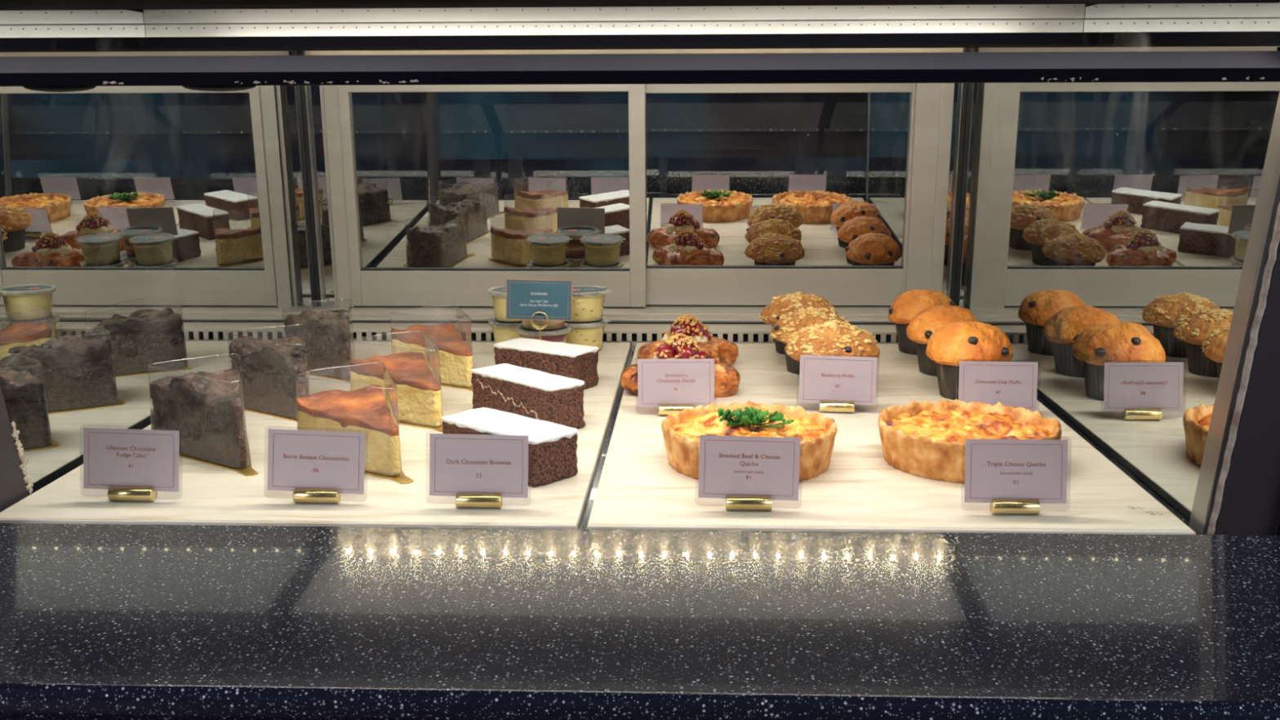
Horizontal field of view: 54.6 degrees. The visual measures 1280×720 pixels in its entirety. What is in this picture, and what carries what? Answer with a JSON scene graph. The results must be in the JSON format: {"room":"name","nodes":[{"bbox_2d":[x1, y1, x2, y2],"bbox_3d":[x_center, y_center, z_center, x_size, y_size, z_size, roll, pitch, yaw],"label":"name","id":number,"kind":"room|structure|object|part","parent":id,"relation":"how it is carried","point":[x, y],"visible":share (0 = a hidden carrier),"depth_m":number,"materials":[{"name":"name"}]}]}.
{"room":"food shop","nodes":[
{"label":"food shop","id":0,"kind":"room"},
{"bbox_3d":[-0.011,1.316,0.158,6.000,0.050,7.000,0,12,2],"label":"floor","id":1,"kind":"structure","parent":0,"visible":0},
{"bbox_3d":[-0.009,0.565,1.460,2.140,0.897,1.330,0,12,2],"label":"countertop","id":2,"kind":"structure","parent":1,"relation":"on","visible":0},
{"bbox_2d":[0,0,1279,535],"bbox_3d":[-0.001,-0.205,1.559,2.200,0.570,1.447,0,12,2],"label":"display case","id":3,"kind":"object","parent":2,"relation":"on","point":[1096,183],"visible":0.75,"depth_m":1.28,"materials":[{"name":"grey metal"}]},
{"bbox_3d":[-0.599,-0.082,0.986,0.062,0.478,0.230,0,12,2],"label":"panel","id":4,"kind":"part","parent":3,"relation":"part of","materials":[{"name":"clear glass"}]},
{"bbox_2d":[0,8,316,495],"bbox_3d":[-0.547,-0.206,1.641,0.005,0.458,1.328,0,12,2],"label":"mirror","id":5,"kind":"object","parent":3,"relation":"on","point":[141,226],"depth_m":1.34,"materials":[{"name":"clear glass"}]},
{"bbox_3d":[-0.523,-0.280,1.990,0.002,0.446,0.041,0,12,2],"label":"corner trim","id":6,"kind":"part","parent":3,"relation":"part of","materials":[{"name":"metal"}]},
{"bbox_2d":[0,341,631,528],"bbox_3d":[-0.287,0.060,1.461,0.516,0.008,0.831,0,12,2],"label":"marble tray","id":7,"kind":"object","parent":3,"relation":"on","point":[207,494],"visible":0.46,"depth_m":1.12,"materials":[{"name":"white stone"}]},
{"bbox_2d":[83,424,179,501],"bbox_3d":[-0.456,0.093,1.108,0.094,0.068,0.015,0,12,2],"label":"price card","id":8,"kind":"object","parent":7,"relation":"on","point":[131,464],"visible":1,"depth_m":1.11,"materials":[{"name":"paper"}]},
{"bbox_2d":[148,353,257,476],"bbox_3d":[-0.424,0.054,1.249,0.102,0.089,0.176,-9,14,-36],"label":"cake slice","id":9,"kind":"object","parent":7,"relation":"on","point":[207,410],"visible":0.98,"depth_m":1.24,"materials":[{"name":"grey food"}]},
{"bbox_2d":[227,324,313,422],"bbox_3d":[-0.409,0.016,1.433,0.100,0.089,0.162,-8,14,-34],"label":"cake slice","id":10,"kind":"object","parent":7,"relation":"on","point":[269,368],"visible":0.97,"depth_m":1.42,"materials":[{"name":"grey food"}]},
{"bbox_2d":[266,426,366,503],"bbox_3d":[-0.288,0.094,1.101,0.094,0.069,0.015,0,12,2],"label":"price card","id":11,"kind":"object","parent":7,"relation":"on","point":[318,467],"visible":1,"depth_m":1.10,"materials":[{"name":"paper"}]},
{"bbox_2d":[282,299,355,382],"bbox_3d":[-0.406,-0.026,1.639,0.104,0.089,0.150,-8,14,-33],"label":"cake slice","id":12,"kind":"object","parent":7,"relation":"on","point":[329,333],"visible":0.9,"depth_m":1.62,"materials":[{"name":"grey food"}]},
{"bbox_2d":[295,362,413,484],"bbox_3d":[-0.267,0.061,1.215,0.103,0.088,0.158,-9,15,-38],"label":"cheesecake slice","id":13,"kind":"object","parent":7,"relation":"on","point":[366,409],"visible":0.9,"depth_m":1.21,"materials":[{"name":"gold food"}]},
{"bbox_2d":[349,331,443,432],"bbox_3d":[-0.256,0.024,1.396,0.103,0.088,0.158,-9,15,-38],"label":"cheesecake slice","id":14,"kind":"object","parent":7,"relation":"on","point":[417,380],"visible":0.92,"depth_m":1.39,"materials":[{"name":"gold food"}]},
{"bbox_2d":[390,305,473,391],"bbox_3d":[-0.247,-0.016,1.589,0.103,0.088,0.158,-9,15,-38],"label":"cheesecake slice","id":15,"kind":"object","parent":7,"relation":"on","point":[455,350],"visible":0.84,"depth_m":1.58,"materials":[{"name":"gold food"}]},
{"bbox_2d":[429,431,531,508],"bbox_3d":[-0.142,0.097,1.087,0.093,0.068,0.015,0,12,2],"label":"price card","id":16,"kind":"object","parent":7,"relation":"on","point":[479,470],"visible":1,"depth_m":1.09,"materials":[{"name":"paper"}]},
{"bbox_2d":[488,285,523,343],"bbox_3d":[-0.178,-0.059,1.799,0.092,0.089,0.089,-1,12,-3],"label":"tub","id":17,"kind":"object","parent":7,"relation":"on","point":[502,331],"depth_m":1.78,"materials":[{"name":"plastic"}]},
{"bbox_3d":[-0.178,-0.100,1.790,0.081,0.006,0.078,1,12,5],"label":"lid","id":18,"kind":"part","parent":17,"relation":"part of","materials":[{"name":"plastic"}]},
{"bbox_2d":[490,293,511,322],"bbox_3d":[-0.180,-0.080,1.795,0.071,0.042,0.071,1,12,5],"label":"tub","id":19,"kind":"object","parent":17,"relation":"in","point":[499,300],"depth_m":1.77,"materials":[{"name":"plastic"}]},
{"bbox_3d":[-0.179,-0.056,1.800,0.081,0.006,0.078,-1,12,-3],"label":"lid","id":20,"kind":"part","parent":17,"relation":"part of","materials":[{"name":"plastic"}]},
{"bbox_3d":[-0.178,-0.081,1.794,0.081,0.044,0.078,1,12,5],"label":"cream cheese tub","id":21,"kind":"part","parent":17,"relation":"part of","materials":[{"name":"clear plastic"}]},
{"bbox_2d":[440,407,577,487],"bbox_3d":[-0.128,0.083,1.208,0.140,0.046,0.061,10,15,41],"label":"brownie","id":22,"kind":"object","parent":7,"relation":"on","point":[552,446],"visible":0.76,"depth_m":1.18,"materials":[{"name":"brown food"}]},
{"bbox_2d":[471,363,585,429],"bbox_3d":[-0.127,0.042,1.390,0.052,0.053,0.145,-11,16,-44],"label":"brownie","id":23,"kind":"object","parent":7,"relation":"on","point":[528,393],"visible":0.98,"depth_m":1.36,"materials":[{"name":"brown food"}]},
{"bbox_2d":[506,278,572,339],"bbox_3d":[-0.136,-0.050,1.673,0.090,0.120,0.036,0,12,1],"label":"menu sign","id":24,"kind":"object","parent":7,"relation":"on","point":[548,300],"visible":0.94,"depth_m":1.67,"materials":[{"name":"blue paper"}]},
{"bbox_2d":[515,320,573,342],"bbox_3d":[-0.133,-0.046,1.735,0.092,0.089,0.089,-1,12,-3],"label":"tub","id":25,"kind":"object","parent":7,"relation":"on","point":[560,335],"depth_m":1.71,"materials":[{"name":"plastic"}]},
{"bbox_3d":[-0.133,-0.068,1.731,0.081,0.044,0.078,1,12,5],"label":"cream cheese tub","id":26,"kind":"part","parent":25,"relation":"part of","materials":[{"name":"clear plastic"}]},
{"bbox_3d":[-0.134,-0.043,1.736,0.081,0.006,0.078,-1,12,-3],"label":"lid","id":27,"kind":"part","parent":25,"relation":"part of","materials":[{"name":"plastic"}]},
{"bbox_2d":[493,337,598,389],"bbox_3d":[-0.120,0.005,1.578,0.131,0.050,0.058,7,14,32],"label":"brownie","id":28,"kind":"object","parent":7,"relation":"on","point":[578,362],"visible":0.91,"depth_m":1.55,"materials":[{"name":"brown food"}]},
{"bbox_2d":[564,284,610,351],"bbox_3d":[-0.082,-0.059,1.795,0.092,0.089,0.089,-1,12,-3],"label":"tub","id":29,"kind":"object","parent":7,"relation":"on","point":[588,334],"depth_m":1.77,"materials":[{"name":"plastic"}]},
{"bbox_3d":[-0.082,-0.081,1.791,0.081,0.044,0.078,1,12,5],"label":"cream cheese tub","id":30,"kind":"part","parent":29,"relation":"part of","materials":[{"name":"clear plastic"}]},
{"bbox_3d":[-0.083,-0.056,1.796,0.081,0.006,0.078,-1,12,-3],"label":"lid","id":31,"kind":"part","parent":29,"relation":"part of","materials":[{"name":"plastic"}]},
{"bbox_3d":[-0.082,-0.099,1.787,0.081,0.006,0.078,1,12,5],"label":"lid","id":32,"kind":"part","parent":29,"relation":"part of","materials":[{"name":"plastic"}]},
{"bbox_3d":[-0.515,-0.281,1.998,0.031,0.446,0.032,0,12,2],"label":"corner glass","id":33,"kind":"part","parent":3,"relation":"part of","materials":[{"name":"clear glass"}]},
{"bbox_2d":[337,84,646,306],"bbox_3d":[-0.231,-0.260,1.975,0.479,0.355,0.041,0,12,2],"label":"sliding door","id":34,"kind":"structure","parent":3,"relation":"attached to","point":[453,193],"depth_m":1.97,"materials":[{"name":"glass"}]},
{"bbox_3d":[-0.236,-0.425,1.931,0.437,0.014,0.018,0,12,2],"label":"rail","id":35,"kind":"part","parent":34,"relation":"part of","materials":[{"name":"metal"}]},
{"bbox_3d":[-0.234,-0.117,2.015,0.437,0.058,0.021,0,12,2],"label":"rail","id":36,"kind":"part","parent":34,"relation":"part of","materials":[{"name":"metal"}]},
{"bbox_2d":[352,322,897,346],"bbox_3d":[-0.015,-0.039,1.895,1.041,0.027,0.058,0,12,2],"label":"vent","id":37,"kind":"object","parent":3,"relation":"attached to","point":[633,333],"depth_m":1.88,"materials":[{"name":"metal"}]},
{"bbox_3d":[-0.054,-0.212,0.906,1.036,0.021,0.037,0,12,2],"label":"rail","id":38,"kind":"part","parent":3,"relation":"part of","materials":[{"name":"black metal"}]},
{"bbox_2d":[644,83,915,306],"bbox_3d":[0.207,-0.262,1.978,0.440,0.355,0.041,0,12,2],"label":"sliding door","id":39,"kind":"structure","parent":3,"relation":"attached to","point":[756,193],"depth_m":1.98,"materials":[{"name":"glass"}]},
{"bbox_3d":[0.216,-0.120,2.017,0.416,0.060,0.021,0,12,2],"label":"rail","id":40,"kind":"part","parent":39,"relation":"part of","materials":[{"name":"metal"}]},
{"bbox_3d":[0.214,-0.425,1.934,0.416,0.017,0.018,0,12,2],"label":"rail","id":41,"kind":"part","parent":39,"relation":"part of","materials":[{"name":"metal"}]},
{"bbox_2d":[586,342,1195,534],"bbox_3d":[0.223,0.062,1.442,0.504,0.009,0.832,0,12,2],"label":"marble tray","id":42,"kind":"object","parent":3,"relation":"on","point":[638,487],"visible":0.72,"depth_m":1.14,"materials":[{"name":"white stone"}]},
{"bbox_2d":[635,356,715,415],"bbox_3d":[0.041,0.030,1.410,0.093,0.068,0.015,0,12,2],"label":"price card","id":43,"kind":"object","parent":42,"relation":"on","point":[672,386],"visible":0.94,"depth_m":1.41,"materials":[{"name":"paper"}]},
{"bbox_2d":[620,333,740,398],"bbox_3d":[0.050,0.004,1.520,0.131,0.075,0.117,9,15,38],"label":"pastry","id":44,"kind":"object","parent":42,"relation":"on","point":[677,346],"visible":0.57,"depth_m":1.50,"materials":[{"name":"brown food"}]},
{"bbox_2d":[636,314,738,365],"bbox_3d":[0.066,-0.027,1.678,0.125,0.072,0.112,4,12,20],"label":"pastry","id":45,"kind":"object","parent":42,"relation":"on","point":[726,352],"visible":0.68,"depth_m":1.66,"materials":[{"name":"brown food"}]},
{"bbox_2d":[694,431,803,511],"bbox_3d":[0.095,0.098,1.078,0.094,0.068,0.015,0,12,2],"label":"price card","id":46,"kind":"object","parent":42,"relation":"on","point":[749,473],"visible":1,"depth_m":1.08,"materials":[{"name":"paper"}]},
{"bbox_2d":[661,400,837,481],"bbox_3d":[0.107,0.080,1.226,0.172,0.043,0.173,0,12,2],"label":"quiche","id":47,"kind":"object","parent":42,"relation":"on","point":[680,430],"visible":0.66,"depth_m":1.21,"materials":[{"name":"yellow food"}]},
{"bbox_2d":[717,406,794,428],"bbox_3d":[0.113,0.056,1.216,0.074,0.020,0.048,0,12,2],"label":"parsley sprig","id":48,"kind":"object","parent":47,"relation":"on","point":[751,416],"visible":1,"depth_m":1.21,"materials":[{"name":"green plant"}]},
{"bbox_3d":[0.110,0.060,1.218,0.059,0.011,0.033,0,12,2],"label":"stem","id":49,"kind":"part","parent":48,"relation":"part of","materials":[{"name":"green plant"}]},
{"bbox_2d":[759,291,839,355],"bbox_3d":[0.226,-0.054,1.771,0.113,0.088,0.117,0,12,2],"label":"muffin","id":50,"kind":"object","parent":42,"relation":"on","point":[779,305],"visible":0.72,"depth_m":1.74,"materials":[{"name":"brown food"}]},
{"bbox_2d":[770,306,852,374],"bbox_3d":[0.227,-0.027,1.643,0.110,0.086,0.116,0,12,2],"label":"muffin","id":51,"kind":"object","parent":42,"relation":"on","point":[788,324],"visible":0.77,"depth_m":1.62,"materials":[{"name":"brown food"}]},
{"bbox_2d":[784,319,879,361],"bbox_3d":[0.235,-0.003,1.517,0.114,0.089,0.114,0,12,2],"label":"muffin","id":52,"kind":"object","parent":42,"relation":"on","point":[828,338],"visible":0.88,"depth_m":1.48,"materials":[{"name":"brown food"}]},
{"bbox_2d":[796,352,879,413],"bbox_3d":[0.227,0.027,1.423,0.093,0.068,0.015,1,12,8],"label":"price card","id":53,"kind":"object","parent":42,"relation":"on","point":[838,384],"visible":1,"depth_m":1.42,"materials":[{"name":"paper"}]},
{"bbox_2d":[888,289,955,355],"bbox_3d":[0.404,-0.056,1.774,0.100,0.089,0.103,0,12,2],"label":"muffin","id":54,"kind":"object","parent":42,"relation":"on","point":[909,304],"visible":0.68,"depth_m":1.75,"materials":[{"name":"orange food"}]},
{"bbox_2d":[906,305,979,376],"bbox_3d":[0.402,-0.027,1.632,0.102,0.089,0.102,0,12,2],"label":"muffin","id":55,"kind":"object","parent":42,"relation":"on","point":[926,322],"visible":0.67,"depth_m":1.61,"materials":[{"name":"orange food"}]},
{"bbox_2d":[925,320,1013,399],"bbox_3d":[0.398,-0.002,1.501,0.104,0.092,0.105,0,12,2],"label":"muffin","id":56,"kind":"object","parent":42,"relation":"on","point":[953,342],"visible":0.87,"depth_m":1.47,"materials":[{"name":"orange food"}]},
{"bbox_2d":[878,399,1062,483],"bbox_3d":[0.324,0.078,1.229,0.176,0.045,0.175,-9,14,-37],"label":"quiche","id":57,"kind":"object","parent":42,"relation":"on","point":[926,439],"visible":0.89,"depth_m":1.21,"materials":[{"name":"yellow food"}]},
{"bbox_2d":[958,359,1037,411],"bbox_3d":[0.402,0.033,1.390,0.093,0.068,0.015,0,12,2],"label":"price card","id":58,"kind":"object","parent":42,"relation":"on","point":[1013,384],"visible":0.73,"depth_m":1.39,"materials":[{"name":"paper"}]},
{"bbox_2d":[960,435,1070,515],"bbox_3d":[0.324,0.100,1.065,0.092,0.067,0.015,0,12,2],"label":"price card","id":59,"kind":"object","parent":42,"relation":"on","point":[1014,476],"visible":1,"depth_m":1.07,"materials":[{"name":"paper"}]},
{"bbox_3d":[0.494,-0.277,1.960,0.022,0.446,0.032,0,12,2],"label":"corner glass","id":60,"kind":"part","parent":3,"relation":"part of","materials":[{"name":"clear glass"}]},
{"bbox_3d":[0.496,-0.275,1.952,0.002,0.446,0.041,0,12,2],"label":"corner trim","id":61,"kind":"part","parent":3,"relation":"part of","materials":[{"name":"metal"}]},
{"bbox_2d":[954,1,1279,526],"bbox_3d":[0.493,-0.196,1.577,0.005,0.458,1.378,0,12,2],"label":"mirror","id":62,"kind":"object","parent":3,"relation":"on","point":[1122,239],"depth_m":1.18,"materials":[{"name":"clear glass"}]},
{"bbox_3d":[0.500,-0.077,0.946,0.051,0.478,0.161,0,12,2],"label":"panel","id":63,"kind":"part","parent":3,"relation":"part of","materials":[{"name":"black metal"}]},
{"bbox_2d":[0,523,1279,719],"bbox_3d":[-0.031,0.185,0.809,2.200,0.065,0.275,0,12,2],"label":"countertop","id":64,"kind":"structure","parent":2,"relation":"on","point":[98,621],"depth_m":0.75,"materials":[{"name":"black stone"}]}
]}

